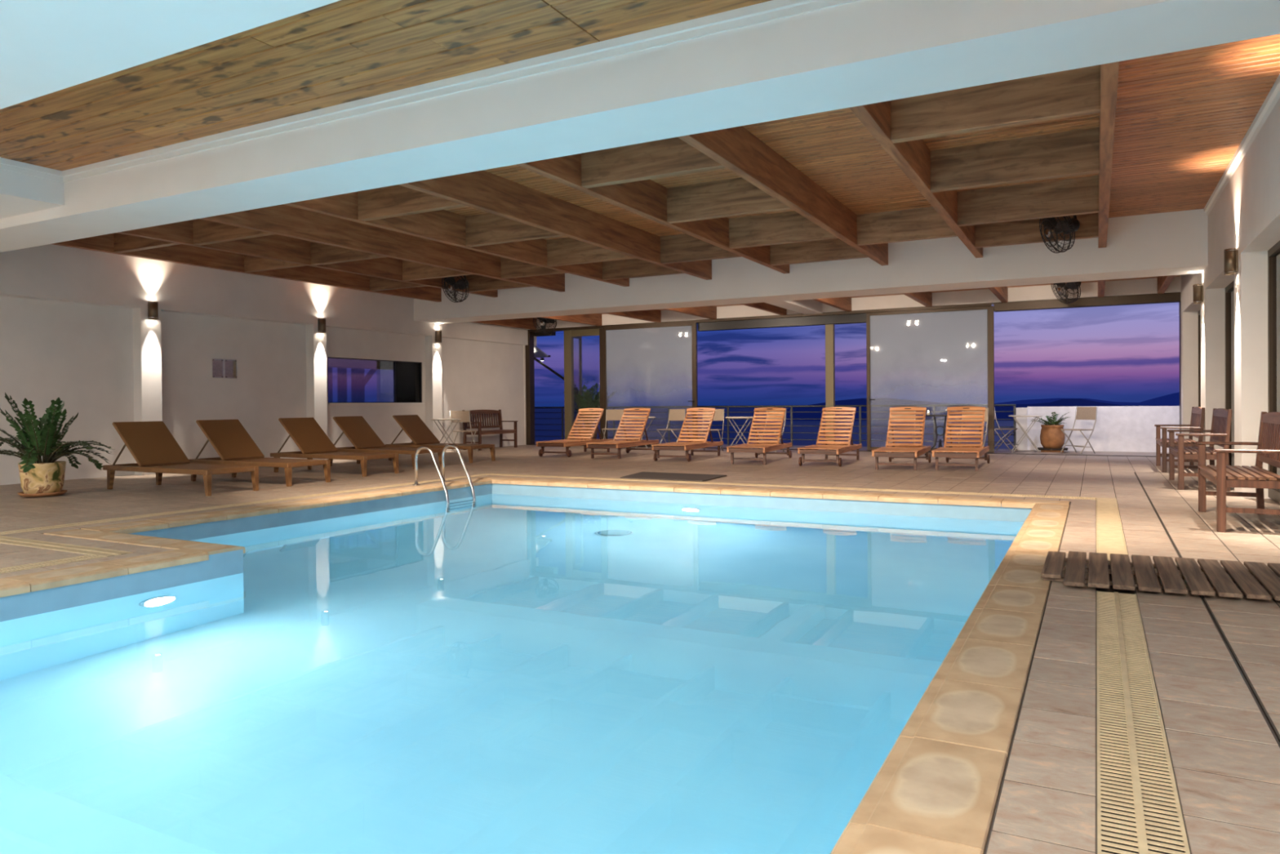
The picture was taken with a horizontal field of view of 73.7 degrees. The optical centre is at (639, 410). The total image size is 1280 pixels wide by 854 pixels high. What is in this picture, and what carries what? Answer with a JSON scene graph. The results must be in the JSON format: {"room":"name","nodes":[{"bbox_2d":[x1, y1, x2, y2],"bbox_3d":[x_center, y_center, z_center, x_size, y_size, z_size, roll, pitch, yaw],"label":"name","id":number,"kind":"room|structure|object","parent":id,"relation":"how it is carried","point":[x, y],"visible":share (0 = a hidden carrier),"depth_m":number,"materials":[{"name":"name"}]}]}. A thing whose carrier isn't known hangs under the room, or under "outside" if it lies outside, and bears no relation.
{"room":"indoor swimming pool","nodes":[
{"label":"indoor swimming pool","id":0,"kind":"room"},
{"bbox_2d":[0,168,64,218],"bbox_3d":[-7.501,-2.234,7.991,4.150,0.750,1.760,0,1,28],"label":"beam","id":1,"kind":"structure","parent":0,"point":[20,193],"depth_m":7.62,"materials":[{"name":"white paint"}]},
{"bbox_2d":[0,0,341,109],"bbox_3d":[-5.486,-2.196,1.576,13.750,0.950,7.660,0,1,28],"label":"ceiling","id":2,"kind":"structure","parent":0,"point":[47,46],"depth_m":3.97,"materials":[{"name":"white paint"}]},
{"bbox_2d":[0,244,536,484],"bbox_3d":[-8.195,-1.034,11.620,0.500,4.000,22.800,0,1,28],"label":"wall","id":3,"kind":"structure","parent":0,"point":[76,328],"depth_m":13.61,"materials":[{"name":"white paint"}]},
{"bbox_2d":[147,301,158,319],"bbox_3d":[-7.253,-1.500,12.731,0.118,0.260,0.126,0,1,28],"label":"wall sconce","id":4,"kind":"object","parent":3,"relation":"attached to","point":[153,306],"visible":1,"depth_m":12.69,"materials":[{"name":"gold metal"}]},
{"bbox_2d":[212,358,223,377],"bbox_3d":[-6.891,-0.693,13.932,0.017,0.310,0.200,0,1,28],"label":"notice sign","id":5,"kind":"object","parent":3,"relation":"attached to","point":[217,370],"visible":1,"depth_m":13.93,"materials":[{"name":"paper"}]},
{"bbox_2d":[225,359,236,378],"bbox_3d":[-6.778,-0.696,14.143,0.017,0.310,0.220,0,1,28],"label":"notice sign","id":6,"kind":"object","parent":3,"relation":"attached to","point":[230,366],"visible":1,"depth_m":14.14,"materials":[{"name":"paper"}]},
{"bbox_2d":[317,317,325,333],"bbox_3d":[-5.769,-1.555,15.510,0.118,0.260,0.126,0,1,28],"label":"wall sconce","id":7,"kind":"object","parent":3,"relation":"attached to","point":[321,321],"visible":1,"depth_m":15.46,"materials":[{"name":"gold metal"}]},
{"bbox_2d":[327,356,424,404],"bbox_3d":[-5.249,-0.580,17.070,0.120,0.885,2.540,0,1,28],"label":"window","id":8,"kind":"structure","parent":3,"relation":"in","point":[350,380],"depth_m":17.02,"materials":[{"name":"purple glass"}]},
{"bbox_2d":[435,330,441,342],"bbox_3d":[-4.299,-1.590,18.262,0.118,0.260,0.126,0,1,28],"label":"wall sconce","id":9,"kind":"object","parent":3,"relation":"attached to","point":[437,333],"visible":1,"depth_m":18.21,"materials":[{"name":"gold metal"}]},
{"bbox_2d":[0,0,772,170],"bbox_3d":[-1.449,-2.253,4.731,9.600,0.151,1.830,0,1,28],"label":"ceiling","id":10,"kind":"structure","parent":0,"point":[342,51],"depth_m":5.38,"materials":[{"name":"brown wood"}]},
{"bbox_2d":[533,331,564,380],"bbox_3d":[-3.100,-0.636,22.644,3.000,2.960,1.720,0,1,28],"label":"lamp","id":11,"kind":"object","parent":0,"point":[538,353],"visible":0.21,"depth_m":22.92,"materials":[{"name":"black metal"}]},
{"bbox_2d":[0,440,1279,853],"bbox_3d":[-1.625,1.011,9.157,20.500,0.151,24.600,0,1,28],"label":"floor","id":12,"kind":"structure","parent":0,"point":[1215,660],"depth_m":5.35,"materials":[{"name":"grey tile"}]},
{"bbox_2d":[0,554,105,573],"bbox_3d":[-4.459,1.002,4.296,0.180,0.016,3.355,0,1,28],"label":"drain grate","id":13,"kind":"object","parent":12,"relation":"on","point":[20,567],"visible":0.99,"depth_m":5.50,"materials":[{"name":"grey plastic"}]},
{"bbox_2d":[0,391,111,497],"bbox_3d":[-6.779,0.372,9.591,1.877,1.177,1.724,0,1,28],"label":"potted plant","id":14,"kind":"object","parent":12,"relation":"on","point":[46,477],"visible":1,"depth_m":9.62,"materials":[{"name":"green plant"}]},
{"bbox_2d":[0,535,133,556],"bbox_3d":[-4.409,0.985,6.278,1.960,0.016,0.180,0,1,28],"label":"drain grate","id":15,"kind":"object","parent":12,"relation":"on","point":[5,540],"visible":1,"depth_m":6.13,"materials":[{"name":"grey plastic"}]},
{"bbox_2d":[102,421,258,496],"bbox_3d":[-5.582,0.545,10.345,2.002,0.828,0.680,0,1,28],"label":"lounger","id":16,"kind":"object","parent":12,"relation":"on","point":[154,449],"visible":1,"depth_m":10.44,"materials":[{"name":"brown fabric"}]},
{"bbox_2d":[0,473,496,534],"bbox_3d":[-3.647,0.951,9.595,0.180,0.016,6.390,0,1,28],"label":"drain grate","id":17,"kind":"object","parent":12,"relation":"on","point":[482,474],"visible":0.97,"depth_m":8.43,"materials":[{"name":"grey"}]},
{"bbox_2d":[188,419,330,486],"bbox_3d":[-5.119,0.532,11.425,2.002,0.828,0.680,0,1,28],"label":"lounger","id":18,"kind":"object","parent":12,"relation":"on","point":[229,438],"visible":0.92,"depth_m":11.51,"materials":[{"name":"brown fabric"}]},
{"bbox_2d":[270,417,399,476],"bbox_3d":[-4.603,0.517,12.815,2.002,0.828,0.680,0,1,29],"label":"lounger","id":19,"kind":"object","parent":12,"relation":"on","point":[312,441],"visible":0.98,"depth_m":12.90,"materials":[{"name":"brown fabric"}]},
{"bbox_2d":[328,416,443,469],"bbox_3d":[-4.246,0.503,14.121,2.002,0.828,0.680,0,1,28],"label":"lounger","id":20,"kind":"object","parent":12,"relation":"on","point":[357,429],"visible":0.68,"depth_m":14.21,"materials":[{"name":"brown fabric"}]},
{"bbox_2d":[385,414,495,462],"bbox_3d":[-3.637,0.487,15.474,2.002,0.828,0.680,0,1,28],"label":"lounger","id":21,"kind":"object","parent":12,"relation":"on","point":[412,425],"visible":0.91,"depth_m":15.55,"materials":[{"name":"brown wood"}]},
{"bbox_2d":[413,444,475,502],"bbox_3d":[-2.459,1.204,10.795,0.595,1.550,0.588,0,1,28],"label":"pool ladder","id":22,"kind":"object","parent":12,"relation":"attached to","point":[442,475],"visible":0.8,"depth_m":10.68,"materials":[{"name":"silver metal"}]},
{"bbox_2d":[431,418,461,452],"bbox_3d":[-4.056,0.526,17.875,0.620,0.720,0.620,-1,1,-32],"label":"folding table","id":23,"kind":"object","parent":12,"relation":"on","point":[433,420],"visible":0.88,"depth_m":17.76,"materials":[{"name":"grey metal"}]},
{"bbox_2d":[448,410,477,452],"bbox_3d":[-3.788,0.438,18.309,0.462,0.887,0.461,-1,1,-32],"label":"folding chair","id":24,"kind":"object","parent":12,"relation":"on","point":[464,415],"visible":0.7,"depth_m":18.44,"materials":[{"name":"grey metal"}]},
{"bbox_2d":[462,409,517,450],"bbox_3d":[-3.412,0.416,19.514,0.517,0.896,1.390,0,1,28],"label":"armchair","id":25,"kind":"object","parent":12,"relation":"on","point":[500,431],"visible":0.89,"depth_m":19.62,"materials":[{"name":"brown wood"}]},
{"bbox_2d":[0,483,1031,622],"bbox_3d":[-1.446,1.676,5.413,6.640,1.380,10.150,0,1,28],"label":"wall","id":26,"kind":"structure","parent":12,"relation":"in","point":[231,562],"depth_m":8.57,"materials":[{"name":"blue tile"}]},
{"bbox_2d":[0,493,1023,853],"bbox_3d":[-1.450,1.156,5.409,6.640,0.001,10.150,0,1,28],"label":"pool water","id":27,"kind":"object","parent":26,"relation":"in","point":[489,673],"visible":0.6,"depth_m":3.63,"materials":[{"name":"blue liquid"}]},
{"bbox_2d":[0,476,1069,853],"bbox_3d":[-1.178,0.983,5.918,7.212,0.056,9.563,0,1,28],"label":"coping","id":28,"kind":"object","parent":12,"relation":"on","point":[936,790],"visible":0.95,"depth_m":3.22,"materials":[{"name":"stone"}]},
{"bbox_2d":[536,408,613,457],"bbox_3d":[-1.272,0.407,17.065,0.660,0.920,2.000,0,1,25],"label":"lounger","id":29,"kind":"object","parent":12,"relation":"on","point":[567,442],"visible":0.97,"depth_m":17.24,"materials":[{"name":"wood"}]},
{"bbox_2d":[573,377,621,439],"bbox_3d":[-1.272,-0.001,21.605,1.696,1.661,1.645,0,1,28],"label":"potted plant","id":30,"kind":"object","parent":12,"relation":"on","point":[588,402],"visible":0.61,"depth_m":21.36,"materials":[{"name":"green plant"}]},
{"bbox_2d":[600,408,626,449],"bbox_3d":[-0.587,0.408,18.991,0.462,0.887,0.461,0,0,13],"label":"folding chair","id":31,"kind":"object","parent":12,"relation":"on","point":[611,415],"visible":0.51,"depth_m":19.18,"materials":[{"name":"beige fabric"}]},
{"bbox_2d":[586,408,658,458],"bbox_3d":[-0.301,0.405,16.431,0.660,0.920,2.000,0,1,23],"label":"lounger","id":32,"kind":"object","parent":12,"relation":"on","point":[626,442],"visible":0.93,"depth_m":16.64,"materials":[{"name":"wood"}]},
{"bbox_2d":[626,416,655,448],"bbox_3d":[0.032,0.487,18.695,0.620,0.720,0.620,0,1,28],"label":"folding table","id":33,"kind":"object","parent":12,"relation":"on","point":[653,417],"visible":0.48,"depth_m":18.59,"materials":[{"name":"grey metal"}]},
{"bbox_2d":[656,408,685,446],"bbox_3d":[0.666,0.404,18.322,0.462,0.887,0.461,0,1,43],"label":"folding chair","id":34,"kind":"object","parent":12,"relation":"on","point":[674,414],"visible":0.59,"depth_m":18.43,"materials":[{"name":"beige fabric"}]},
{"bbox_2d":[620,471,726,481],"bbox_3d":[0.418,0.890,11.624,1.380,0.013,0.960,0,1,28],"label":"floor mat","id":35,"kind":"object","parent":12,"relation":"on","point":[642,475],"visible":1,"depth_m":11.50,"materials":[{"name":"rubber"}]},
{"bbox_2d":[651,407,723,461],"bbox_3d":[0.900,0.403,15.564,0.660,0.920,2.000,0,1,24],"label":"lounger","id":36,"kind":"object","parent":12,"relation":"on","point":[691,443],"visible":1,"depth_m":15.78,"materials":[{"name":"wood"}]},
{"bbox_2d":[698,408,724,450],"bbox_3d":[1.497,0.401,17.879,0.462,0.887,0.461,0,1,18],"label":"folding chair","id":37,"kind":"object","parent":12,"relation":"on","point":[719,413],"visible":0.53,"depth_m":18.02,"materials":[{"name":"beige fabric"}]},
{"bbox_2d":[724,416,753,445],"bbox_3d":[2.070,0.481,17.607,0.620,0.720,0.620,0,1,23],"label":"folding table","id":38,"kind":"object","parent":12,"relation":"on","point":[727,417],"visible":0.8,"depth_m":17.54,"materials":[{"name":"grey metal"}]},
{"bbox_2d":[726,407,791,464],"bbox_3d":[2.087,0.401,14.701,0.660,0.920,2.000,0,1,23],"label":"lounger","id":39,"kind":"object","parent":12,"relation":"on","point":[767,446],"visible":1,"depth_m":14.93,"materials":[{"name":"wood"}]},
{"bbox_2d":[757,409,786,452],"bbox_3d":[2.650,0.397,17.262,0.462,0.887,0.461,0,1,40],"label":"folding chair","id":40,"kind":"object","parent":12,"relation":"on","point":[785,410],"visible":0.28,"depth_m":17.32,"materials":[{"name":"grey metal"}]},
{"bbox_2d":[534,404,1016,449],"bbox_3d":[1.568,0.350,20.935,14.040,0.949,0.044,0,1,28],"label":"terrace railing","id":41,"kind":"object","parent":12,"relation":"on","point":[934,406],"visible":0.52,"depth_m":19.84,"materials":[{"name":"grey metal"}]},
{"bbox_2d":[489,473,1095,499],"bbox_3d":[1.267,0.906,10.491,7.646,0.016,0.180,0,1,28],"label":"drain grate","id":42,"kind":"object","parent":12,"relation":"on","point":[502,474],"visible":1,"depth_m":10.02,"materials":[{"name":"grey plastic"}]},
{"bbox_2d":[797,406,862,466],"bbox_3d":[3.168,0.397,14.126,0.660,0.920,2.000,0,1,25],"label":"lounger","id":43,"kind":"object","parent":12,"relation":"on","point":[837,448],"visible":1,"depth_m":14.33,"materials":[{"name":"wood"}]},
{"bbox_2d":[871,406,931,470],"bbox_3d":[4.095,0.397,13.290,0.660,0.920,2.000,0,1,24],"label":"lounger","id":44,"kind":"object","parent":12,"relation":"on","point":[905,450],"visible":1,"depth_m":13.52,"materials":[{"name":"wood"}]},
{"bbox_2d":[888,411,915,452],"bbox_3d":[4.884,0.391,15.899,0.462,0.887,0.461,0,1,20],"label":"folding chair","id":45,"kind":"object","parent":12,"relation":"on","point":[892,411],"visible":0.15,"depth_m":16.05,"materials":[{"name":"grey metal"}]},
{"bbox_2d":[924,414,957,455],"bbox_3d":[5.507,0.446,15.658,0.600,0.748,0.600,0,1,28],"label":"pedestal table","id":46,"kind":"object","parent":12,"relation":"on","point":[934,415],"visible":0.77,"depth_m":15.62,"materials":[{"name":"black metal"}]},
{"bbox_2d":[931,406,990,471],"bbox_3d":[4.936,0.393,13.071,0.660,0.920,2.000,0,1,26],"label":"lounger","id":47,"kind":"object","parent":12,"relation":"on","point":[945,451],"visible":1,"depth_m":13.29,"materials":[{"name":"wood"}]},
{"bbox_2d":[955,407,988,457],"bbox_3d":[5.957,0.388,15.326,0.462,0.887,0.462,0,1,38],"label":"folding chair","id":48,"kind":"object","parent":12,"relation":"on","point":[986,414],"visible":0.32,"depth_m":15.37,"materials":[{"name":"grey metal"}]},
{"bbox_2d":[994,407,1017,452],"bbox_3d":[7.249,0.363,17.054,0.461,0.887,0.462,0,1,36],"label":"folding chair","id":49,"kind":"object","parent":12,"relation":"on","point":[995,417],"visible":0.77,"depth_m":17.08,"materials":[{"name":"grey metal"}]},
{"bbox_2d":[1016,407,1027,450],"bbox_3d":[7.914,0.411,17.671,0.210,0.960,0.380,0,1,28],"label":"wall pier","id":50,"kind":"object","parent":12,"relation":"on","point":[1023,421],"visible":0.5,"depth_m":17.50,"materials":[{"name":"white paint"}]},
{"bbox_2d":[1008,414,1042,452],"bbox_3d":[7.572,0.445,16.766,0.620,0.720,0.620,0,1,18],"label":"folding table","id":51,"kind":"object","parent":12,"relation":"on","point":[1014,416],"visible":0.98,"depth_m":16.67,"materials":[{"name":"grey metal"}]},
{"bbox_2d":[1031,411,1070,452],"bbox_3d":[8.115,0.407,16.906,0.760,0.802,0.762,0,1,28],"label":"terracotta planter","id":52,"kind":"object","parent":12,"relation":"on","point":[1052,438],"visible":0.95,"depth_m":16.73,"materials":[{"name":"brown ceramic"}]},
{"bbox_2d":[1060,406,1097,453],"bbox_3d":[8.355,0.362,16.252,0.461,0.887,0.462,-1,1,-24],"label":"folding chair","id":53,"kind":"object","parent":12,"relation":"on","point":[1082,412],"visible":1,"depth_m":16.29,"materials":[{"name":"grey metal"}]},
{"bbox_2d":[1096,497,1128,560],"bbox_3d":[3.851,0.916,7.013,0.180,0.014,3.880,0,1,28],"label":"drain grate","id":54,"kind":"object","parent":12,"relation":"on","point":[1110,539],"visible":0.82,"depth_m":6.59,"materials":[{"name":"grey plastic"}]},
{"bbox_2d":[1096,590,1190,853],"bbox_3d":[1.349,0.973,2.330,0.180,0.016,4.760,0,1,28],"label":"drain grate","id":55,"kind":"object","parent":12,"relation":"on","point":[1139,810],"visible":1,"depth_m":2.45,"materials":[{"name":"grey plastic"}]},
{"bbox_2d":[1040,551,1279,600],"bbox_3d":[3.205,0.912,4.631,1.825,0.040,1.112,0,1,28],"label":"wooden duckboard","id":56,"kind":"object","parent":12,"relation":"on","point":[1268,576],"visible":1,"depth_m":4.69,"materials":[{"name":"brown wood"}]},
{"bbox_2d":[1154,406,1204,472],"bbox_3d":[7.731,0.391,12.258,0.517,0.896,1.390,0,1,28],"label":"armchair","id":57,"kind":"object","parent":12,"relation":"on","point":[1197,422],"visible":0.73,"depth_m":11.81,"materials":[{"name":"brown wood"}]},
{"bbox_2d":[1167,408,1232,491],"bbox_3d":[6.507,0.419,9.965,0.517,0.896,1.390,0,1,28],"label":"armchair","id":58,"kind":"object","parent":12,"relation":"on","point":[1220,428],"visible":0.8,"depth_m":9.51,"materials":[{"name":"brown wood"}]},
{"bbox_2d":[1195,411,1279,532],"bbox_3d":[4.881,0.457,6.922,0.517,0.896,1.390,0,1,28],"label":"armchair","id":59,"kind":"object","parent":12,"relation":"on","point":[1224,476],"visible":1,"depth_m":6.78,"materials":[{"name":"brown wood"}]},
{"bbox_2d":[52,34,1279,302],"bbox_3d":[-0.593,-2.396,10.762,13.728,0.420,8.320,0,1,28],"label":"ceiling","id":60,"kind":"structure","parent":0,"point":[981,166],"depth_m":9.55,"materials":[{"name":"brown wood"}]},
{"bbox_2d":[441,275,469,302],"bbox_3d":[-3.204,-2.246,15.160,0.577,0.720,0.639,0,1,40],"label":"pendant lamp","id":61,"kind":"object","parent":60,"relation":"hanging from","point":[463,283],"visible":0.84,"depth_m":15.06,"materials":[{"name":"black metal"}]},
{"bbox_2d":[0,0,1279,252],"bbox_3d":[-2.697,-2.211,6.798,13.750,0.850,0.660,0,1,28],"label":"beam","id":62,"kind":"structure","parent":60,"relation":"attached to","point":[863,52],"depth_m":5.04,"materials":[{"name":"white paint"}]},
{"bbox_2d":[0,0,861,182],"bbox_3d":[-1.436,-2.134,4.754,9.600,0.090,1.760,0,1,28],"label":"crown molding","id":63,"kind":"structure","parent":62,"relation":"attached to","point":[773,10],"depth_m":5.54,"materials":[{"name":"white paint"}]},
{"bbox_2d":[413,208,1208,324],"bbox_3d":[1.566,-2.313,14.780,13.750,0.845,0.800,0,1,28],"label":"beam","id":64,"kind":"structure","parent":60,"relation":"attached to","point":[1174,242],"depth_m":13.18,"materials":[{"name":"white paint"}]},
{"bbox_2d":[1039,214,1079,253],"bbox_3d":[5.309,-2.301,10.676,0.624,0.712,0.577,0,0,0],"label":"pendant lamp","id":65,"kind":"object","parent":60,"relation":"hanging from","point":[1069,225],"visible":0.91,"depth_m":10.62,"materials":[{"name":"black metal"}]},
{"bbox_2d":[471,275,1180,329],"bbox_3d":[2.522,-2.151,16.594,13.728,0.295,3.297,0,1,28],"label":"ceiling","id":66,"kind":"structure","parent":0,"point":[925,298],"depth_m":17.32,"materials":[{"name":"brown wood"}]},
{"bbox_2d":[533,317,556,333],"bbox_3d":[-2.179,-2.132,19.939,0.577,0.738,0.672,0,1,22],"label":"pendant lamp","id":67,"kind":"object","parent":66,"relation":"hanging from","point":[543,322],"visible":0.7,"depth_m":19.83,"materials":[{"name":"black metal"}]},
{"bbox_2d":[764,299,822,314],"bbox_3d":[2.862,-2.129,16.346,0.380,0.260,3.180,0,1,28],"label":"beam","id":68,"kind":"structure","parent":66,"relation":"attached to","point":[802,306],"depth_m":16.75,"materials":[{"name":"white paint"}]},
{"bbox_2d":[1050,281,1080,303],"bbox_3d":[7.444,-2.183,14.759,0.672,0.738,0.577,-1,0,-7],"label":"pendant lamp","id":69,"kind":"object","parent":66,"relation":"hanging from","point":[1073,285],"visible":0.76,"depth_m":14.71,"materials":[{"name":"black metal"}]},
{"bbox_2d":[523,275,1181,444],"bbox_3d":[3.493,-1.178,18.062,15.050,4.000,0.420,0,1,28],"label":"wall","id":70,"kind":"structure","parent":0,"point":[1147,286],"depth_m":16.54,"materials":[{"name":"white paint"}]},
{"bbox_2d":[573,336,582,439],"bbox_3d":[-1.664,-0.566,21.355,0.090,2.760,0.940,0,1,18],"label":"door","id":71,"kind":"structure","parent":70,"relation":"in","point":[577,340],"depth_m":21.56,"materials":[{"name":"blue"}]},
{"bbox_2d":[571,328,599,420],"bbox_3d":[-1.281,-0.562,20.551,0.820,2.800,0.060,0,1,28],"label":"window","id":72,"kind":"structure","parent":70,"relation":"in","point":[585,332],"depth_m":20.53,"materials":[{"name":"brown"}]},
{"bbox_2d":[603,322,697,446],"bbox_3d":[0.199,-0.576,19.619,2.410,2.780,0.111,0,1,28],"label":"door","id":73,"kind":"structure","parent":70,"relation":"in","point":[650,355],"depth_m":19.61,"materials":[{"name":"grey glass"}]},
{"bbox_2d":[524,292,1181,457],"bbox_3d":[3.305,-0.606,18.079,13.860,2.862,0.260,0,1,28],"label":"door frame","id":74,"kind":"structure","parent":70,"relation":"attached to","point":[829,319],"depth_m":17.82,"materials":[{"name":"brown metal"}]},
{"bbox_2d":[866,306,994,453],"bbox_3d":[5.641,-0.594,16.712,2.390,2.780,0.111,0,1,28],"label":"door","id":75,"kind":"structure","parent":70,"relation":"in","point":[955,343],"depth_m":16.68,"materials":[{"name":"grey glass"}]},
{"bbox_2d":[1027,405,1179,452],"bbox_3d":[10.557,0.392,16.305,5.740,0.980,0.300,0,1,28],"label":"wall","id":76,"kind":"structure","parent":0,"point":[1132,428],"depth_m":16.79,"materials":[{"name":"white paint"}]},
{"bbox_2d":[1178,97,1279,498],"bbox_3d":[4.506,-1.075,4.836,0.800,4.000,22.800,0,1,28],"label":"wall","id":77,"kind":"structure","parent":0,"point":[1245,217],"depth_m":8.66,"materials":[{"name":"white paint"}]},
{"bbox_2d":[1192,284,1203,303],"bbox_3d":[7.668,-1.608,11.734,0.118,0.260,0.126,0,1,28],"label":"wall sconce","id":78,"kind":"object","parent":77,"relation":"attached to","point":[1197,289],"visible":1,"depth_m":11.68,"materials":[{"name":"gold metal"}]},
{"bbox_2d":[1198,309,1200,407],"bbox_3d":[8.765,-0.428,13.114,0.070,2.460,2.800,0,1,28],"label":"window","id":79,"kind":"structure","parent":77,"relation":"in","point":[1199,311],"depth_m":14.29,"materials":[{"name":"brown metal"}]},
{"bbox_2d":[1225,280,1234,466],"bbox_3d":[7.187,-0.391,10.159,0.070,2.460,2.700,0,1,28],"label":"window","id":80,"kind":"structure","parent":77,"relation":"in","point":[1229,289],"depth_m":11.12,"materials":[{"name":"brown metal"}]},
{"bbox_2d":[1223,248,1238,275],"bbox_3d":[6.147,-1.552,8.886,0.118,0.260,0.126,0,1,28],"label":"wall sconce","id":81,"kind":"object","parent":77,"relation":"attached to","point":[1231,255],"visible":1,"depth_m":8.84,"materials":[{"name":"gold metal"}]},
{"bbox_2d":[1203,74,1279,216],"bbox_3d":[5.460,-2.555,7.528,0.045,0.100,8.320,0,1,28],"label":"crown molding","id":82,"kind":"structure","parent":77,"relation":"attached to","point":[1273,95],"depth_m":8.10,"materials":[{"name":"white paint"}]},
{"bbox_2d":[1267,240,1279,502],"bbox_3d":[5.680,-0.355,7.336,0.070,2.460,2.700,0,1,28],"label":"window","id":83,"kind":"structure","parent":77,"relation":"in","point":[1273,253],"depth_m":8.45,"materials":[{"name":"brown metal"}]},
{"label":"outside","id":84,"kind":"structure","parent":0,"visible":0},
{"bbox_2d":[534,404,1016,448],"bbox_3d":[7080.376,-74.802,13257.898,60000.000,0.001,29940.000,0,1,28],"label":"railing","id":85,"kind":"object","parent":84,"point":[554,424],"depth_m":2970.67,"materials":[{"name":"blue"}]},
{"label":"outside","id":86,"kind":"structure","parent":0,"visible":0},
{"bbox_2d":[761,398,1148,421],"bbox_3d":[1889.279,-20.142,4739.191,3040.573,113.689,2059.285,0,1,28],"label":"hills","id":87,"kind":"structure","parent":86,"point":[1078,402],"depth_m":4545.23,"materials":[{"name":"blue"}]},
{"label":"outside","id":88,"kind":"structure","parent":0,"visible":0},
{"bbox_2d":[994,392,1179,405],"bbox_3d":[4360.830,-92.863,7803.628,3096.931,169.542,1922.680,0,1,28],"label":"hills","id":89,"kind":"structure","parent":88,"point":[1173,399],"depth_m":7667.79,"materials":[{"name":"blue"}]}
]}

